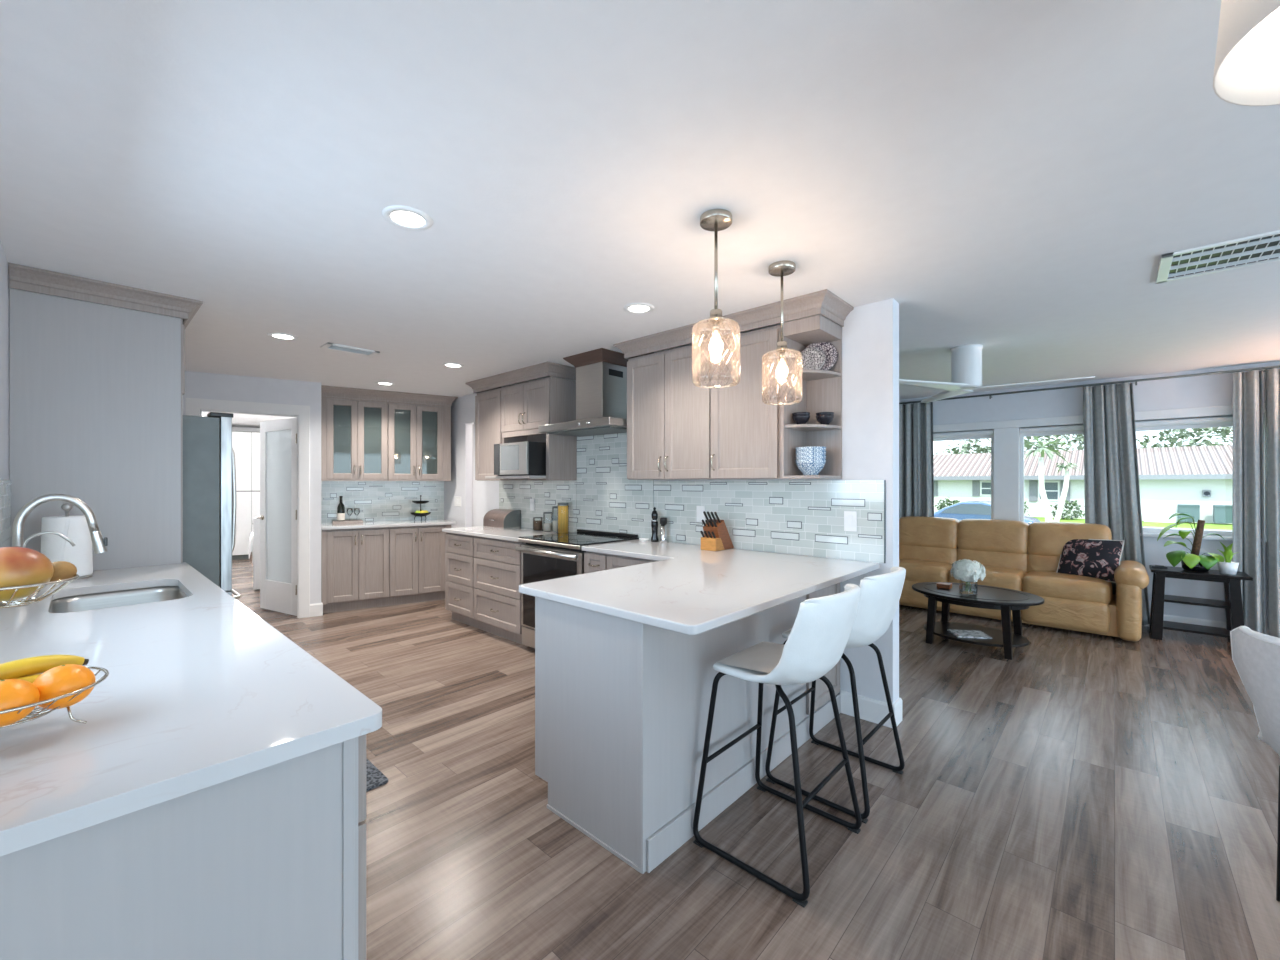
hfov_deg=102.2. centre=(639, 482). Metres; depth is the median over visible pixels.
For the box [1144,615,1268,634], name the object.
baseboard
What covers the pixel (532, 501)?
wall outlet
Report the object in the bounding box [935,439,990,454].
tree
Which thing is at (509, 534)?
countertop
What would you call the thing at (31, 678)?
banana
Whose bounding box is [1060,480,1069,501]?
shutter
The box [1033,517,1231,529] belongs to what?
lawn
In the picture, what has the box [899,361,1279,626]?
wall
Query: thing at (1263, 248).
ceiling vent
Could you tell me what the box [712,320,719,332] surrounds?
socket
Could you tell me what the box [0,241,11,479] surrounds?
wall
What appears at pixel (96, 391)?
refrigerator surround
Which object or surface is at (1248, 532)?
curtain
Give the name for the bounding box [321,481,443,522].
tile backsplash
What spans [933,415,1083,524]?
window
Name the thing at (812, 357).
plate
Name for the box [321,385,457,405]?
crown molding
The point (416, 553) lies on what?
base cabinet
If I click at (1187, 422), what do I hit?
roller shade
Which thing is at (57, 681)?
orange
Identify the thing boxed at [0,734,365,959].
base cabinet
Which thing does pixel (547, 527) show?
storage jar
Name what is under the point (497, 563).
base cabinet
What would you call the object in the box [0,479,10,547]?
tile backsplash
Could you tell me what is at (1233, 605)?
side table
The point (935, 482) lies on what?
shutter
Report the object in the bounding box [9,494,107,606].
kitchen faucet
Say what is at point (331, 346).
ceiling vent
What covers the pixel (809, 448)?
bowl
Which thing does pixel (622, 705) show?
base cabinet
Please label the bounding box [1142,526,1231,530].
street
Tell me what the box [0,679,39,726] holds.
orange
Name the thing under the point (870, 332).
wall
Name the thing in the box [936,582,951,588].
box
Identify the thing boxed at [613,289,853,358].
crown molding
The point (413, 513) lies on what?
tray
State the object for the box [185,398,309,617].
trim
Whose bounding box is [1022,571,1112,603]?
seat cushion
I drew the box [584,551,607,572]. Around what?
base cabinet
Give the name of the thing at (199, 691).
countertop
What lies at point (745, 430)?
upper cabinet
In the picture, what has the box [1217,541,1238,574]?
potted plant
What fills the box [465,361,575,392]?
crown molding
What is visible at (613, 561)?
base cabinet
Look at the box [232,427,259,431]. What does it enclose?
wall
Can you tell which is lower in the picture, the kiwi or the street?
the kiwi
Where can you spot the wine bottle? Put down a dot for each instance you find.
(341, 508)
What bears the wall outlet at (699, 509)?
attached to the tile backsplash at (799, 517)
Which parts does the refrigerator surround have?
crown, door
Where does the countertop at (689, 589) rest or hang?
on the base cabinet at (622, 705)
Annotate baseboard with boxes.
[310,603,322,616]
[840,690,901,727]
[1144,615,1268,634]
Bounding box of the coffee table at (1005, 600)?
[912,582,1043,659]
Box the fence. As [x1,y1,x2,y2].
[1144,504,1176,522]
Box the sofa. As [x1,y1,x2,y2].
[899,516,1148,641]
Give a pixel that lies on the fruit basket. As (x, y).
(22, 601)
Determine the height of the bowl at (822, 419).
0.055 m
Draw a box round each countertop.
[0,562,381,856]
[321,519,455,529]
[442,526,556,541]
[519,539,879,634]
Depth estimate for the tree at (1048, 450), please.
10.96 m
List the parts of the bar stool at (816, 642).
leg, leg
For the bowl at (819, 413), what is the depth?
3.01 m
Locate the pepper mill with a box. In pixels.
[651,507,658,541]
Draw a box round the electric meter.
[1202,490,1210,496]
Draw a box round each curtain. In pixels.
[899,402,933,517]
[1083,383,1149,625]
[1232,370,1265,633]
[1266,368,1279,637]
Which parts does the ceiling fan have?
blade, blade, blade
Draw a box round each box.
[483,509,520,527]
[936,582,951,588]
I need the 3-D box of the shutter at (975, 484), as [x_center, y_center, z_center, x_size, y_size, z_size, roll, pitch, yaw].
[20.997,0.335,32.252,0.370,0.980,0.080,0,0,43]
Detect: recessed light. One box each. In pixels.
[267,332,297,339]
[375,382,394,384]
[382,205,432,229]
[442,363,463,367]
[624,303,653,313]
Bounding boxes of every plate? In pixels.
[801,347,824,369]
[805,342,837,370]
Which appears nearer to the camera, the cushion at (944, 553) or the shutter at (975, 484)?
the cushion at (944, 553)
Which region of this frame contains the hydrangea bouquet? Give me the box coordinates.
[950,559,985,591]
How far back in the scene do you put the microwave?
4.54 m
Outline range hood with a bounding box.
[538,348,627,436]
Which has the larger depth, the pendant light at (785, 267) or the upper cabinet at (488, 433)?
the upper cabinet at (488, 433)
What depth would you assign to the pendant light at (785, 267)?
2.48 m
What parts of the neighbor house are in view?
pane, pane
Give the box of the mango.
[0,547,53,600]
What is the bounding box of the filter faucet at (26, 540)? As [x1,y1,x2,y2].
[23,531,74,547]
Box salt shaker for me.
[660,517,666,542]
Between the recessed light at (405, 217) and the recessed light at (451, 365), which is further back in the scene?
the recessed light at (451, 365)
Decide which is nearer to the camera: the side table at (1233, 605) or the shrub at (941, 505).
the side table at (1233, 605)
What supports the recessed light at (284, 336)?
in the ceiling
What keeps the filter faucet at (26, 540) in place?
on the countertop at (199, 691)
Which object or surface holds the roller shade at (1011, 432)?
attached to the wall at (1212, 390)
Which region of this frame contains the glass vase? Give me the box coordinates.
[959,580,976,594]
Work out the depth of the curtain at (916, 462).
6.21 m
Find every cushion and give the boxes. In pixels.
[716,641,783,672]
[899,516,959,548]
[899,544,957,563]
[899,559,951,581]
[948,565,1026,590]
[957,519,1028,553]
[957,548,1027,572]
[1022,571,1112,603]
[1027,553,1059,572]
[1028,522,1111,556]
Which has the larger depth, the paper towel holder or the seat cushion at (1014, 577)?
the seat cushion at (1014, 577)
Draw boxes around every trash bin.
[1177,504,1199,521]
[1213,505,1231,522]
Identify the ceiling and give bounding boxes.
[0,0,1279,427]
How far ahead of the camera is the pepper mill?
3.98 m
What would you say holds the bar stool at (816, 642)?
on the floor
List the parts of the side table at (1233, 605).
leg, leg, leg, leg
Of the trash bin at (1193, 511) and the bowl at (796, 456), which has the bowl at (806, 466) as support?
the bowl at (796, 456)
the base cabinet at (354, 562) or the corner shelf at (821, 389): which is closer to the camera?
the corner shelf at (821, 389)
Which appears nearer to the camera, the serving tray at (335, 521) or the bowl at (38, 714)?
the bowl at (38, 714)
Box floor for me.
[232,559,1279,959]
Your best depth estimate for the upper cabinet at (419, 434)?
6.20 m
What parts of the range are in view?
storage drawer, handle, control panel, oven door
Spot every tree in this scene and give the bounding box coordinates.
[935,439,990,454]
[1024,434,1083,451]
[1024,436,1081,521]
[1136,427,1232,447]
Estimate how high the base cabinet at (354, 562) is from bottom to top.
0.884 m
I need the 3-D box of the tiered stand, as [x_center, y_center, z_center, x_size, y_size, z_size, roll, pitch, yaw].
[-2.642,0.299,6.216,0.236,0.307,0.235,0,0,-32]
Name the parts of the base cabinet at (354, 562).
frame, door, door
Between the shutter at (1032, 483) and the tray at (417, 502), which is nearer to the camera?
the tray at (417, 502)
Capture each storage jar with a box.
[533,517,542,530]
[543,512,551,531]
[552,506,556,531]
[557,502,568,532]
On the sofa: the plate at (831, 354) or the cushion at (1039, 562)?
the cushion at (1039, 562)
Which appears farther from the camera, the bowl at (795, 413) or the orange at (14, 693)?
the bowl at (795, 413)
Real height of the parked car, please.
1.350 m
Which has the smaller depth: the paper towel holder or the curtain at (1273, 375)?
the paper towel holder
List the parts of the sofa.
footrest panel, footrest panel, footrest panel, arm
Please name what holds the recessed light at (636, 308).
in the ceiling
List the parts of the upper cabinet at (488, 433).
door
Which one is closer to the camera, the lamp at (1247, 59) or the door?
the lamp at (1247, 59)
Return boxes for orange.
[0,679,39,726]
[33,664,95,708]
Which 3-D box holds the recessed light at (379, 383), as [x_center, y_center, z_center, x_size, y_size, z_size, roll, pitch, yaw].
[-2.657,-1.037,5.382,0.184,0.006,0.184,0,0,43]
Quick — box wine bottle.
[337,496,344,520]
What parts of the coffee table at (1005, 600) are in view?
leg, leg, leg, leg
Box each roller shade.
[933,425,1083,440]
[1135,416,1232,430]
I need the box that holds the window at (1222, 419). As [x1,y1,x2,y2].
[1135,403,1266,542]
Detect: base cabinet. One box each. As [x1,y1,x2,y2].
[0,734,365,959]
[321,527,388,612]
[389,525,450,605]
[445,533,479,628]
[474,536,527,646]
[535,583,840,873]
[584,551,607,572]
[607,554,655,569]
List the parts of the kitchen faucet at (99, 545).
spout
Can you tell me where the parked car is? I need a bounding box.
[934,501,1039,522]
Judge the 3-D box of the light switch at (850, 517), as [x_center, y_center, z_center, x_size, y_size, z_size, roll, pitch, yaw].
[1.242,0.226,3.047,0.075,0.120,0.010,0,0,43]
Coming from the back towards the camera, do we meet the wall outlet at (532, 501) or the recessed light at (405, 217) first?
the wall outlet at (532, 501)
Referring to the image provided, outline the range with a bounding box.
[515,529,638,648]
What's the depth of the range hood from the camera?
4.16 m
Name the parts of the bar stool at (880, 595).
leg, leg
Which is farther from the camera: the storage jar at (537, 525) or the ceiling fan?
the storage jar at (537, 525)
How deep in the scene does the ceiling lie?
1.75 m
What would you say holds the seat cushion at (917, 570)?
on the sofa
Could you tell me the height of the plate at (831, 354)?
0.206 m
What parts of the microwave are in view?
control panel, door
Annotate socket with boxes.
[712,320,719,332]
[779,350,784,360]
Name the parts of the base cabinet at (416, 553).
door, door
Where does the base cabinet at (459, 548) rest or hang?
on the floor
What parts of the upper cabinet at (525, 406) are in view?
door, door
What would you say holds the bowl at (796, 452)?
on the bowl at (796, 456)
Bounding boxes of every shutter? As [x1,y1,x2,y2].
[934,481,937,495]
[972,481,979,495]
[1029,480,1036,500]
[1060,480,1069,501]
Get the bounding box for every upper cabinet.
[321,396,387,480]
[388,401,450,480]
[475,387,515,480]
[485,376,576,480]
[627,341,719,479]
[711,325,780,478]
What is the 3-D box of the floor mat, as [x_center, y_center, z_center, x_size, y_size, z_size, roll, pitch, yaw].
[-1.730,1.369,2.588,1.150,0.012,0.465,0,0,43]
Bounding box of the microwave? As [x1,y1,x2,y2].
[494,441,545,475]
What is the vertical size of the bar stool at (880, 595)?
0.998 m
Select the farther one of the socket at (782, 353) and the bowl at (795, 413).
the bowl at (795, 413)
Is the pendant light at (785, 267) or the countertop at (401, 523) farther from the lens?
the countertop at (401, 523)
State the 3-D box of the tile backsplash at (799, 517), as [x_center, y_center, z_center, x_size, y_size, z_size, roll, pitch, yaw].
[-0.071,-0.235,4.270,3.972,1.380,0.011,0,0,43]
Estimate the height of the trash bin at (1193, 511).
0.840 m
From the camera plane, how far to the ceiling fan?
3.88 m
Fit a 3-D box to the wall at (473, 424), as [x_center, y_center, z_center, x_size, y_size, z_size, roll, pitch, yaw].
[-2.274,0.168,7.201,2.900,2.415,1.085,0,0,43]
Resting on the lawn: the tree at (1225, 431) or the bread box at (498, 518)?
the tree at (1225, 431)
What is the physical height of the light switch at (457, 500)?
0.120 m
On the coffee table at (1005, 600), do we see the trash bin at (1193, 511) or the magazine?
the magazine
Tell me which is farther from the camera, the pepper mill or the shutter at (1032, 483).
the shutter at (1032, 483)
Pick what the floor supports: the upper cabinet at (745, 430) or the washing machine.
the washing machine
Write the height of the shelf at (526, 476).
0.022 m
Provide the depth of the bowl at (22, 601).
0.93 m
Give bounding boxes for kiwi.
[49,561,76,582]
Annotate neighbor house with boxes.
[933,445,1232,523]
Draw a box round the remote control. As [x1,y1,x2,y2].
[1152,565,1167,568]
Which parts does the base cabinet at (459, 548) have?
drawer, drawer, drawer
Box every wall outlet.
[530,499,534,510]
[696,506,704,521]
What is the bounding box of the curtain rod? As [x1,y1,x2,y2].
[899,365,1279,403]
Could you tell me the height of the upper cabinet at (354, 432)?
0.911 m
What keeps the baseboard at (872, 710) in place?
attached to the wall at (870, 332)
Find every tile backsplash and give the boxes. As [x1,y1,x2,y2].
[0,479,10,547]
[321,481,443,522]
[499,432,885,562]
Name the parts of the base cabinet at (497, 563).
drawer, drawer, drawer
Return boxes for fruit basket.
[0,574,108,727]
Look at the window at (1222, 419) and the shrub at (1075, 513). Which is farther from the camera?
the shrub at (1075, 513)
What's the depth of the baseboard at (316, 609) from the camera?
5.32 m
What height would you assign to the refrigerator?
1.800 m
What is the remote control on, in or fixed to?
on the side table at (1233, 605)
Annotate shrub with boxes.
[934,497,959,510]
[1050,500,1084,518]
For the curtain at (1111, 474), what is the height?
2.310 m
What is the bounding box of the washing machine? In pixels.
[248,516,259,589]
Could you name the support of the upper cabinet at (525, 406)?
attached to the wall at (870, 332)
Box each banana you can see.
[0,655,88,679]
[14,674,40,682]
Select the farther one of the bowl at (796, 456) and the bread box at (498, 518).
the bread box at (498, 518)
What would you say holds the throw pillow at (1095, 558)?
on the sofa
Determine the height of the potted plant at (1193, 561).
0.496 m
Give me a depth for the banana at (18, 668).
0.97 m
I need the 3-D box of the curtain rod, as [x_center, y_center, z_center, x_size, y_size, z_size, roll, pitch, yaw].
[4.445,-0.968,5.272,3.680,0.065,0.118,0,0,43]
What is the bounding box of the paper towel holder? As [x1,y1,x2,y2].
[41,503,92,579]
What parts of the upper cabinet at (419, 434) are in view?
door, door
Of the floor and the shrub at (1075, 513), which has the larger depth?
the shrub at (1075, 513)
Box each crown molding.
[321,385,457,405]
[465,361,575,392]
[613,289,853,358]
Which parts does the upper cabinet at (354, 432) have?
door, door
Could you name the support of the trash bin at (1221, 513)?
on the lawn
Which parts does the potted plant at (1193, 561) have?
pot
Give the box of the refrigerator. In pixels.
[183,412,240,598]
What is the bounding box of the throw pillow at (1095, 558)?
[1056,539,1124,582]
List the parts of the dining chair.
leg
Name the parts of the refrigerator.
door, handle, handle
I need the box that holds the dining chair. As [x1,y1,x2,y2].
[1230,626,1279,901]
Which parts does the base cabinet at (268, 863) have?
drawer, door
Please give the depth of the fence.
26.21 m
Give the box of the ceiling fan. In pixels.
[899,344,1094,402]
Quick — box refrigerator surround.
[8,262,202,570]
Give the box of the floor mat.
[366,758,387,791]
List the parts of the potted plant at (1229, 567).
pot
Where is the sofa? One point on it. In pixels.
(1015, 555)
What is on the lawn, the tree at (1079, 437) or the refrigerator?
the tree at (1079, 437)
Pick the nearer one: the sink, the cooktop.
the sink
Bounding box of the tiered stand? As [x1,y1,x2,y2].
[410,495,430,520]
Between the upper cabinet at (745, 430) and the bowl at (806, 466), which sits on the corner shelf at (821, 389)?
the bowl at (806, 466)
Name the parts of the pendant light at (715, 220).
stem, light bulb, lamp shade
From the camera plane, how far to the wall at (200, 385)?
5.21 m
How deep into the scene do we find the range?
4.10 m
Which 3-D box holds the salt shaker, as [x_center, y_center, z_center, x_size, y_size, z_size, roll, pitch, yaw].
[0.180,0.358,3.953,0.056,0.192,0.056,0,0,43]
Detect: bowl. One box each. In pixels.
[0,574,78,607]
[0,666,108,727]
[792,412,809,415]
[792,415,809,423]
[795,446,825,450]
[795,451,825,454]
[795,455,825,459]
[795,459,825,474]
[816,412,833,415]
[816,415,833,424]
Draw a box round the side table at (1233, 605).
[1149,565,1252,642]
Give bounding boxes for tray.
[332,520,362,523]
[410,512,430,515]
[412,501,428,503]
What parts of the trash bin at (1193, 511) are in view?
lid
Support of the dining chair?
on the floor
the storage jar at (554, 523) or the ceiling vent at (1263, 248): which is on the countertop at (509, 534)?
the storage jar at (554, 523)
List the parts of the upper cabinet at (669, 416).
door, handle, door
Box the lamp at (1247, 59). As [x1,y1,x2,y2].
[1213,0,1279,105]
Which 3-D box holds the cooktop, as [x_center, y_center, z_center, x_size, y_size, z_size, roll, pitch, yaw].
[-0.504,0.449,4.222,0.780,0.010,0.620,0,0,43]
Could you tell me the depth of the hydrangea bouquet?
4.24 m
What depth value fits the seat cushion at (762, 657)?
2.01 m
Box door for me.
[257,418,296,615]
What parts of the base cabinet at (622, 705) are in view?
panel, edge trim, panel, molding, panel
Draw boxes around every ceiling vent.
[320,342,379,356]
[1156,230,1279,283]
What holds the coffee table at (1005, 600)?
on the floor
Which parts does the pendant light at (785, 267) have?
stem, light bulb, lamp shade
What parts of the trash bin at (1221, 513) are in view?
lid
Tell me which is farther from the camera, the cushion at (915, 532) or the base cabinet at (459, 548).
the cushion at (915, 532)
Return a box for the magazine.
[948,629,991,638]
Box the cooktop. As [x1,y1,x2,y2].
[519,532,638,545]
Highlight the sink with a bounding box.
[50,586,187,612]
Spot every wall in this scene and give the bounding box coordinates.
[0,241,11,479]
[183,371,427,603]
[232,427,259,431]
[444,298,898,703]
[472,424,473,526]
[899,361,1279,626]
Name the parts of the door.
glass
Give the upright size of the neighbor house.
4.060 m
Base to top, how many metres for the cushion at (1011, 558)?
0.330 m
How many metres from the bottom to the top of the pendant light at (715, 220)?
0.654 m
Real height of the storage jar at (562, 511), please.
0.277 m
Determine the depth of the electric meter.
25.59 m
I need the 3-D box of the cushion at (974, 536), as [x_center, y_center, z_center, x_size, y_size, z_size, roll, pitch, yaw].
[3.793,0.575,5.553,0.650,0.364,0.263,0,0,43]
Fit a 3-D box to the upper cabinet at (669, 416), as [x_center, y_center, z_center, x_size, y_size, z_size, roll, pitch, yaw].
[0.272,-0.480,3.723,0.757,0.910,0.352,0,0,43]
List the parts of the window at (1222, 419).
sill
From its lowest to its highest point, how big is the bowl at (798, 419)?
0.055 m
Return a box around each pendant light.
[692,209,739,387]
[762,260,801,404]
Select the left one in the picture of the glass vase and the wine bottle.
the wine bottle
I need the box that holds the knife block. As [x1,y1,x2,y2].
[700,511,733,550]
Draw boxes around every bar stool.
[693,584,861,907]
[765,567,905,823]
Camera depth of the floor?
2.08 m
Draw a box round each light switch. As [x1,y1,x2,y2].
[454,496,460,506]
[844,511,856,531]
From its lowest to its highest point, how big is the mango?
0.095 m
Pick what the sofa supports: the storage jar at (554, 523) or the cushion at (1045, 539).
the cushion at (1045, 539)
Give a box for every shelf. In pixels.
[485,475,545,478]
[781,314,841,478]
[924,622,1029,647]
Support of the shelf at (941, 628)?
attached to the coffee table at (1005, 600)
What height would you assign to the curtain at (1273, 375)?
2.310 m
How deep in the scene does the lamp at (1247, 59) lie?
0.92 m
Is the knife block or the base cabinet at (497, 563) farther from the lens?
the base cabinet at (497, 563)
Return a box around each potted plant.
[1157,513,1224,571]
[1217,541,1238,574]

